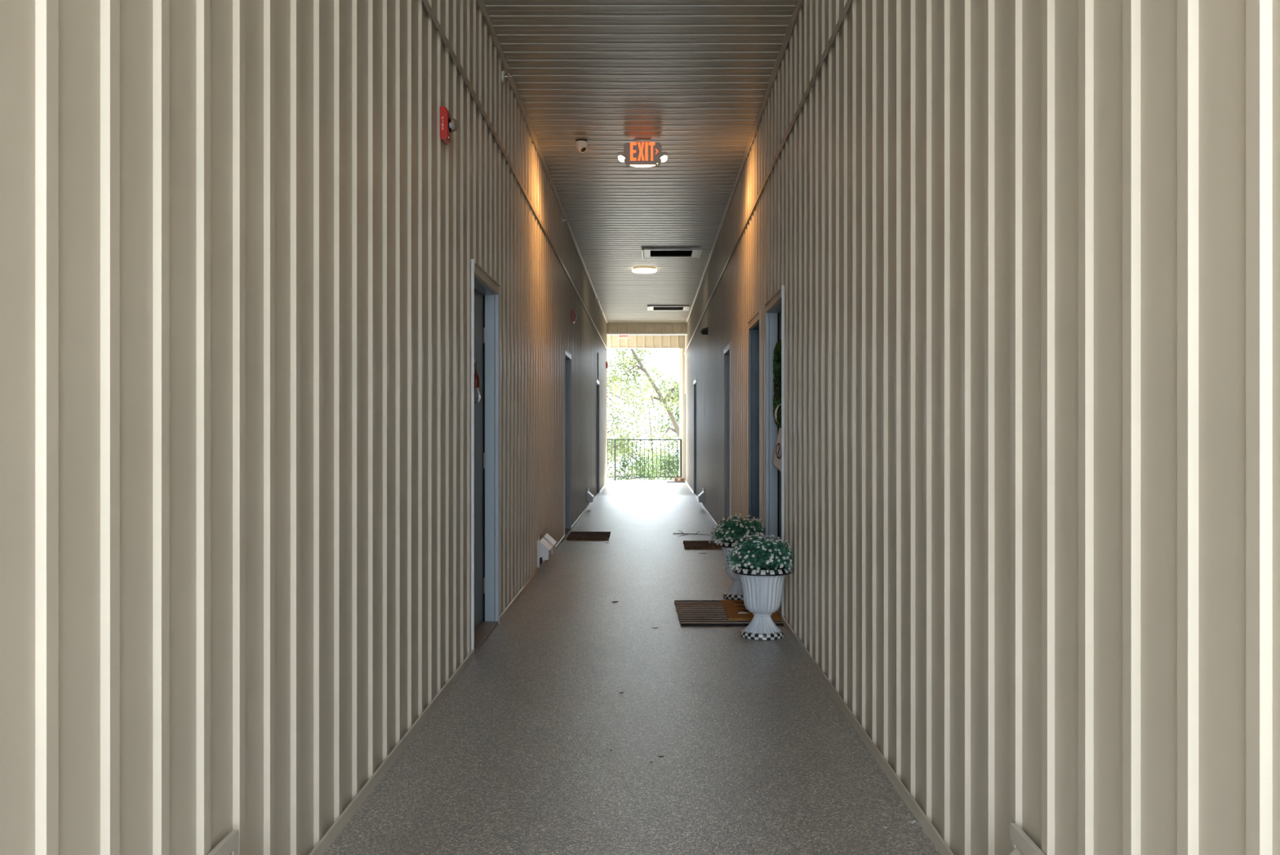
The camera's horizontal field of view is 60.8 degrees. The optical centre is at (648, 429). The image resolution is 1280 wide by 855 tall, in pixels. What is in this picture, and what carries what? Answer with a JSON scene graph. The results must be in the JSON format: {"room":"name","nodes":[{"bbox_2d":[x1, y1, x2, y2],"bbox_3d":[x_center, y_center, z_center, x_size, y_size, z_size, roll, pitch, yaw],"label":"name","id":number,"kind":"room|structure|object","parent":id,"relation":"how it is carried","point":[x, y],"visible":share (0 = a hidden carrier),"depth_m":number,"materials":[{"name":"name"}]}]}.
{"room":"apartment corridor","nodes":[
{"label":"apartment corridor","id":0,"kind":"room"},
{"bbox_2d":[0,0,607,854],"bbox_3d":[-3.986,0.450,12.125,6.028,7.600,26.550,0,0,0],"label":"wall","id":1,"kind":"structure","parent":0,"point":[239,239],"depth_m":2.73,"materials":[{"name":"beige metal"}]},
{"bbox_2d":[206,829,238,854],"bbox_3d":[-0.927,1.070,2.355,0.118,0.276,0.370,0,0,0],"label":"vent hood","id":2,"kind":"object","parent":1,"relation":"attached to","point":[228,845],"visible":1,"depth_m":2.48,"materials":[{"name":"paint"}]},
{"bbox_2d":[440,106,458,144],"bbox_3d":[-0.932,-1.423,5.104,0.080,0.159,0.091,0,0,0],"label":"fire alarm","id":3,"kind":"object","parent":1,"relation":"attached to","point":[448,125],"visible":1,"depth_m":5.06,"materials":[{"name":"red"}]},
{"bbox_2d":[308,481,608,854],"bbox_3d":[-0.972,1.230,12.125,0.028,0.040,26.550,0,0,0],"label":"baseboard","id":4,"kind":"structure","parent":1,"relation":"attached to","point":[338,825],"depth_m":4.21,"materials":[{"name":"paint"}]},
{"bbox_2d":[471,258,500,653],"bbox_3d":[-1.031,0.155,6.505,0.150,2.190,1.030,0,0,0],"label":"door","id":5,"kind":"structure","parent":1,"relation":"in","point":[484,289],"depth_m":6.97,"materials":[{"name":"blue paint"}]},
{"bbox_2d":[474,359,480,403],"bbox_3d":[-1.027,-0.287,6.470,0.060,0.262,0.060,0,0,45],"label":"ornament","id":6,"kind":"object","parent":5,"relation":"hanging from","point":[477,393],"visible":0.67,"depth_m":6.45,"materials":[{"name":"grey metal"}]},
{"bbox_2d":[474,368,479,386],"bbox_3d":[-1.027,-0.303,6.470,0.038,0.109,0.038,0,0,0],"label":"socket","id":7,"kind":"object","parent":6,"relation":"attached to","point":[476,377],"depth_m":6.46,"materials":[{"name":"brown"}]},
{"bbox_2d":[502,71,511,82],"bbox_3d":[-0.944,-2.340,7.230,0.072,0.072,0.072,0,0,0],"label":"sprinkler head","id":8,"kind":"object","parent":1,"relation":"attached to","point":[504,76],"visible":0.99,"depth_m":7.22},
{"bbox_2d":[422,0,608,351],"bbox_3d":[-0.973,-1.848,12.125,0.028,0.056,26.550,0,0,0],"label":"trim","id":9,"kind":"structure","parent":1,"relation":"attached to","point":[426,4],"depth_m":6.42,"materials":[{"name":"paint"}]},
{"bbox_2d":[476,0,608,323],"bbox_3d":[-0.965,-2.425,11.905,0.046,0.030,26.110,0,0,0],"label":"trim","id":10,"kind":"structure","parent":1,"relation":"attached to","point":[486,19],"depth_m":8.42,"materials":[{"name":"paint"}]},
{"bbox_2d":[537,532,553,567],"bbox_3d":[-0.927,1.070,9.715,0.118,0.276,0.370,0,0,0],"label":"vent hood","id":11,"kind":"object","parent":1,"relation":"attached to","point":[544,547],"visible":0.99,"depth_m":9.57,"materials":[{"name":"paint"}]},
{"bbox_2d":[542,527,556,561],"bbox_3d":[-0.927,1.070,10.145,0.118,0.276,0.370,0,0,0],"label":"vent hood","id":12,"kind":"object","parent":1,"relation":"attached to","point":[549,539],"visible":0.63,"depth_m":10.09,"materials":[{"name":"paint"}]},
{"bbox_2d":[561,217,568,223],"bbox_3d":[-0.944,-2.340,12.200,0.072,0.072,0.072,0,0,0],"label":"sprinkler head","id":13,"kind":"object","parent":1,"relation":"attached to","point":[562,220],"visible":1,"depth_m":12.19},
{"bbox_2d":[563,347,572,536],"bbox_3d":[-1.031,0.155,13.030,0.150,2.190,1.040,0,0,0],"label":"door","id":14,"kind":"structure","parent":1,"relation":"in","point":[566,355],"depth_m":13.51,"materials":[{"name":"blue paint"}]},
{"bbox_2d":[571,309,577,323],"bbox_3d":[-0.932,-1.423,13.739,0.080,0.159,0.091,0,0,0],"label":"fire alarm","id":15,"kind":"object","parent":1,"relation":"attached to","point":[574,316],"visible":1,"depth_m":13.70,"materials":[{"name":"red plastic"}]},
{"bbox_2d":[586,487,594,506],"bbox_3d":[-0.927,1.070,17.185,0.118,0.276,0.370,0,0,0],"label":"vent hood","id":16,"kind":"object","parent":1,"relation":"attached to","point":[589,496],"visible":1,"depth_m":17.04,"materials":[{"name":"paint"}]},
{"bbox_2d":[595,377,599,496],"bbox_3d":[-1.031,0.155,20.620,0.150,2.190,1.220,0,0,0],"label":"door","id":17,"kind":"structure","parent":1,"relation":"in","point":[597,381],"depth_m":21.19,"materials":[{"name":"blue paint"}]},
{"bbox_2d":[597,352,598,379],"bbox_3d":[-0.964,-1.190,20.620,0.015,0.520,0.015,0,0,22],"label":"conduit","id":18,"kind":"object","parent":1,"relation":"attached to","point":[597,353],"visible":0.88,"depth_m":20.61,"materials":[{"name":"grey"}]},
{"bbox_2d":[323,480,940,854],"bbox_3d":[-1.400,1.375,11.450,5.200,0.250,30.900,0,0,0],"label":"floor","id":19,"kind":"structure","parent":0,"point":[516,757],"depth_m":4.42,"materials":[{"name":"grey"}]},
{"bbox_2d":[566,531,610,539],"bbox_3d":[-0.698,1.239,12.710,0.484,0.022,0.792,0,0,0],"label":"doormat","id":20,"kind":"object","parent":19,"relation":"on","point":[573,535],"visible":1,"depth_m":12.55,"materials":[{"name":"brown fabric"}]},
{"bbox_2d":[607,439,681,479],"bbox_3d":[-0.897,0.744,26.700,3.485,1.012,0.100,0,0,0],"label":"balcony railing","id":21,"kind":"object","parent":19,"relation":"on","point":[615,476],"visible":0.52,"depth_m":26.69,"materials":[{"name":"black metal"}]},
{"bbox_2d":[666,480,684,482],"bbox_3d":[0.635,1.244,25.936,0.437,0.012,0.637,0,0,0],"label":"doormat","id":22,"kind":"object","parent":19,"relation":"on","point":[666,481],"visible":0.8,"depth_m":25.62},
{"bbox_2d":[674,477,684,481],"bbox_3d":[0.725,1.194,25.999,0.242,0.086,0.282,0,0,0],"label":"parcel","id":23,"kind":"object","parent":22,"relation":"on","point":[676,479],"visible":1,"depth_m":25.86,"materials":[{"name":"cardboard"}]},
{"bbox_2d":[673,529,704,537],"bbox_3d":[0.504,1.241,13.060,0.433,0.015,0.881,0,0,0],"label":"twig","id":24,"kind":"object","parent":19,"relation":"on","point":[678,530],"visible":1,"depth_m":12.94,"materials":[{"name":"brown wood"}]},
{"bbox_2d":[683,540,721,548],"bbox_3d":[0.614,1.239,11.730,0.481,0.022,0.630,0,0,0],"label":"doormat","id":25,"kind":"object","parent":19,"relation":"on","point":[687,544],"visible":0.65,"depth_m":11.57,"materials":[{"name":"brown fabric"}]},
{"bbox_2d":[674,600,783,626],"bbox_3d":[0.519,1.245,7.429,0.675,0.007,1.009,0,0,0],"label":"striped rug","id":26,"kind":"object","parent":19,"relation":"on","point":[690,612],"visible":0.66,"depth_m":7.29,"materials":[{"name":"black fabric"}]},
{"bbox_2d":[720,600,780,619],"bbox_3d":[0.686,1.234,7.470,0.339,0.014,0.760,0,0,0],"label":"doormat","id":27,"kind":"object","parent":26,"relation":"on","point":[731,607],"visible":0.5,"depth_m":7.36,"materials":[{"name":"brown fabric"}]},
{"bbox_2d":[708,512,765,599],"bbox_3d":[0.654,0.935,8.099,0.437,0.630,0.478,0,0,0],"label":"urn","id":28,"kind":"object","parent":19,"relation":"on","point":[733,528],"visible":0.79,"depth_m":8.02,"materials":[{"name":"white ceramic"}]},
{"bbox_2d":[721,546,754,578],"bbox_3d":[0.682,0.986,8.100,0.300,0.243,0.300,0,0,0],"label":"bowl","id":29,"kind":"object","parent":28,"relation":"on","point":[730,572],"depth_m":8.03,"materials":[{"name":"ceramic"}]},
{"bbox_2d":[723,532,793,639],"bbox_3d":[0.657,0.935,6.584,0.437,0.630,0.478,0,0,0],"label":"potted plant","id":30,"kind":"object","parent":19,"relation":"on","point":[762,584],"visible":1,"depth_m":6.49,"materials":[{"name":"white"}]},
{"bbox_2d":[738,573,786,613],"bbox_3d":[0.685,0.986,6.585,0.300,0.243,0.300,0,0,0],"label":"bowl","id":31,"kind":"object","parent":30,"relation":"on","point":[762,594],"depth_m":6.48,"materials":[{"name":"ceramic"}]},
{"bbox_2d":[477,0,802,322],"bbox_3d":[0.000,-2.892,12.467,14.000,0.916,28.766,0,0,0],"label":"ceiling","id":32,"kind":"structure","parent":0,"point":[689,77],"depth_m":8.35,"materials":[{"name":"beige metal"}]},
{"bbox_2d":[575,138,587,152],"bbox_3d":[-0.571,-2.386,9.200,0.104,0.101,0.104,0,0,0],"label":"security camera","id":33,"kind":"object","parent":32,"relation":"attached to","point":[580,144],"visible":1,"depth_m":9.16,"materials":[{"name":"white plastic"}]},
{"bbox_2d":[617,334,630,338],"bbox_3d":[-0.597,-2.299,25.900,0.302,0.278,0.060,0,0,0],"label":"exit sign","id":34,"kind":"object","parent":32,"relation":"hanging from","point":[619,336],"visible":0.3,"depth_m":25.88,"materials":[{"name":"white plastic"}]},
{"bbox_2d":[617,139,668,167],"bbox_3d":[-0.053,-2.326,9.200,0.431,0.222,0.090,0,0,0],"label":"exit sign","id":35,"kind":"object","parent":32,"relation":"hanging from","point":[639,153],"visible":1,"depth_m":9.18,"materials":[{"name":"grey"}]},
{"bbox_2d":[630,164,655,167],"bbox_3d":[-0.053,-2.222,9.200,0.220,0.014,0.036,0,0,0],"label":"light","id":36,"kind":"object","parent":35,"relation":"attached to","point":[636,166],"depth_m":9.18,"materials":[{"name":"white plastic"}]},
{"bbox_2d":[631,266,656,273],"bbox_3d":[-0.070,-2.406,16.500,0.372,0.060,0.372,0,0,0],"label":"ceiling light","id":37,"kind":"object","parent":32,"relation":"attached to","point":[637,269],"visible":1,"depth_m":16.38,"materials":[{"name":"beige plastic"}]},
{"bbox_2d":[647,305,689,311],"bbox_3d":[0.385,-2.418,21.745,0.830,0.036,0.770,0,0,0],"label":"ceiling vent","id":38,"kind":"object","parent":32,"relation":"in","point":[650,308],"visible":1,"depth_m":21.71,"materials":[{"name":"white paint"}]},
{"bbox_2d":[641,247,702,258],"bbox_3d":[0.305,-2.418,14.955,0.810,0.036,0.730,0,0,0],"label":"ceiling vent","id":39,"kind":"object","parent":32,"relation":"in","point":[646,252],"visible":1,"depth_m":14.93,"materials":[{"name":"white paint"}]},
{"bbox_2d":[607,334,684,477],"bbox_3d":[2.650,0.450,26.832,8.700,7.600,0.365,0,0,0],"label":"wall","id":40,"kind":"structure","parent":0,"point":[636,341],"depth_m":26.84,"materials":[{"name":"beige"}]},
{"bbox_2d":[606,322,687,334],"bbox_3d":[-0.050,-2.322,25.044,1.870,0.295,0.212,0,0,0],"label":"beam","id":41,"kind":"structure","parent":0,"point":[612,328],"depth_m":24.96,"materials":[{"name":"paint"}]},
{"bbox_2d":[684,0,1279,854],"bbox_3d":[3.936,0.450,12.725,6.128,7.600,27.750,0,0,0],"label":"wall","id":42,"kind":"structure","parent":0,"point":[1025,254],"depth_m":2.50,"materials":[{"name":"beige metal"}]},
{"bbox_2d":[684,390,685,481],"bbox_3d":[0.931,0.155,26.035,0.150,2.190,0.830,0,0,0],"label":"door","id":43,"kind":"structure","parent":42,"relation":"in","point":[685,390],"depth_m":26.42,"materials":[{"name":"grey paint"}]},
{"bbox_2d":[693,378,696,495],"bbox_3d":[0.931,0.155,20.550,0.150,2.190,1.060,0,0,0],"label":"door","id":44,"kind":"structure","parent":42,"relation":"in","point":[695,380],"depth_m":21.04,"materials":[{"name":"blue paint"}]},
{"bbox_2d":[697,487,705,506],"bbox_3d":[0.827,1.070,17.235,0.118,0.276,0.370,0,0,0],"label":"vent hood","id":45,"kind":"object","parent":42,"relation":"attached to","point":[701,496],"visible":1,"depth_m":17.09,"materials":[{"name":"paint"}]},
{"bbox_2d":[701,327,707,335],"bbox_3d":[0.828,-1.465,16.300,0.104,0.126,0.116,0,0,0],"label":"security camera","id":46,"kind":"object","parent":42,"relation":"attached to","point":[704,331],"visible":0.98,"depth_m":16.26,"materials":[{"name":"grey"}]},
{"bbox_2d":[723,341,731,538],"bbox_3d":[0.931,0.155,12.145,0.150,2.190,0.950,0,0,0],"label":"door","id":47,"kind":"structure","parent":42,"relation":"in","point":[727,349],"depth_m":12.58,"materials":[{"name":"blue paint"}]},
{"bbox_2d":[685,0,803,324],"bbox_3d":[0.865,-2.425,11.905,0.046,0.030,26.110,0,0,0],"label":"trim","id":48,"kind":"structure","parent":42,"relation":"attached to","point":[799,3],"depth_m":8.38,"materials":[{"name":"paint"}]},
{"bbox_2d":[747,309,761,562],"bbox_3d":[0.931,0.155,8.990,0.150,2.190,0.940,0,0,0],"label":"door","id":49,"kind":"structure","parent":42,"relation":"in","point":[755,322],"depth_m":9.43,"materials":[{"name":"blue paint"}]},
{"bbox_2d":[684,0,852,354],"bbox_3d":[0.873,-1.848,12.725,0.028,0.056,27.750,0,0,0],"label":"trim","id":50,"kind":"structure","parent":42,"relation":"attached to","point":[847,6],"depth_m":6.43,"materials":[{"name":"paint"}]},
{"bbox_2d":[764,284,784,618],"bbox_3d":[0.931,0.155,7.595,0.150,2.190,1.010,0,0,0],"label":"door","id":51,"kind":"structure","parent":42,"relation":"in","point":[775,306],"depth_m":8.06,"materials":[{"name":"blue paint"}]},
{"bbox_2d":[772,339,781,427],"bbox_3d":[0.925,-0.320,7.600,0.082,0.625,0.628,0,0,0],"label":"boxwood wreath","id":52,"kind":"object","parent":51,"relation":"attached to","point":[777,352],"visible":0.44,"depth_m":7.79,"materials":[{"name":"green plant"}]},
{"bbox_2d":[772,404,781,471],"bbox_3d":[0.944,0.087,7.647,0.091,0.536,0.356,0,0,-6],"label":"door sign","id":53,"kind":"object","parent":52,"relation":"hanging from","point":[776,461],"visible":0.56,"depth_m":7.72,"materials":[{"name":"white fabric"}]},
{"bbox_2d":[685,480,954,854],"bbox_3d":[0.872,1.230,12.725,0.028,0.040,27.750,0,0,0],"label":"baseboard","id":54,"kind":"structure","parent":42,"relation":"attached to","point":[934,835],"depth_m":4.12,"materials":[{"name":"paint"}]},
{"bbox_2d":[1008,822,1045,854],"bbox_3d":[0.827,1.070,2.400,0.118,0.276,0.369,0,0,0],"label":"vent hood","id":55,"kind":"object","parent":42,"relation":"attached to","point":[1021,843],"visible":1,"depth_m":2.52,"materials":[{"name":"paint"}]},
{"label":"outside","id":56,"kind":"structure","parent":0,"visible":0},
{"bbox_2d":[607,467,679,479],"bbox_3d":[0.000,4.450,40.000,120.000,0.400,160.000,0,0,0],"label":"ground","id":57,"kind":"structure","parent":56,"point":[610,470],"depth_m":101.92,"materials":[{"name":"green plant"}]},
{"bbox_2d":[607,348,679,460],"bbox_3d":[0.372,-0.886,33.478,4.724,10.286,3.339,0,0,0],"label":"tree","id":58,"kind":"object","parent":57,"relation":"on","point":[666,398],"visible":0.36,"depth_m":33.32,"materials":[{"name":"green plant"}]},
{"bbox_2d":[607,348,679,479],"bbox_3d":[-0.864,-0.498,38.923,4.000,9.503,3.942,0,0,19],"label":"tree","id":59,"kind":"object","parent":57,"relation":"on","point":[618,418],"visible":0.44,"depth_m":38.61,"materials":[{"name":"green plant"}]},
{"bbox_2d":[608,409,679,479],"bbox_3d":[0.266,1.649,52.124,5.934,5.202,4.172,0,0,-19],"label":"tree","id":60,"kind":"object","parent":57,"relation":"on","point":[630,446],"visible":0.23,"depth_m":51.49,"materials":[{"name":"green plant"}]},
{"bbox_2d":[641,366,679,479],"bbox_3d":[1.537,0.002,44.829,3.733,8.508,3.936,0,0,-12],"label":"tree","id":61,"kind":"object","parent":57,"relation":"on","point":[676,412],"visible":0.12,"depth_m":44.98,"materials":[{"name":"green plant"}]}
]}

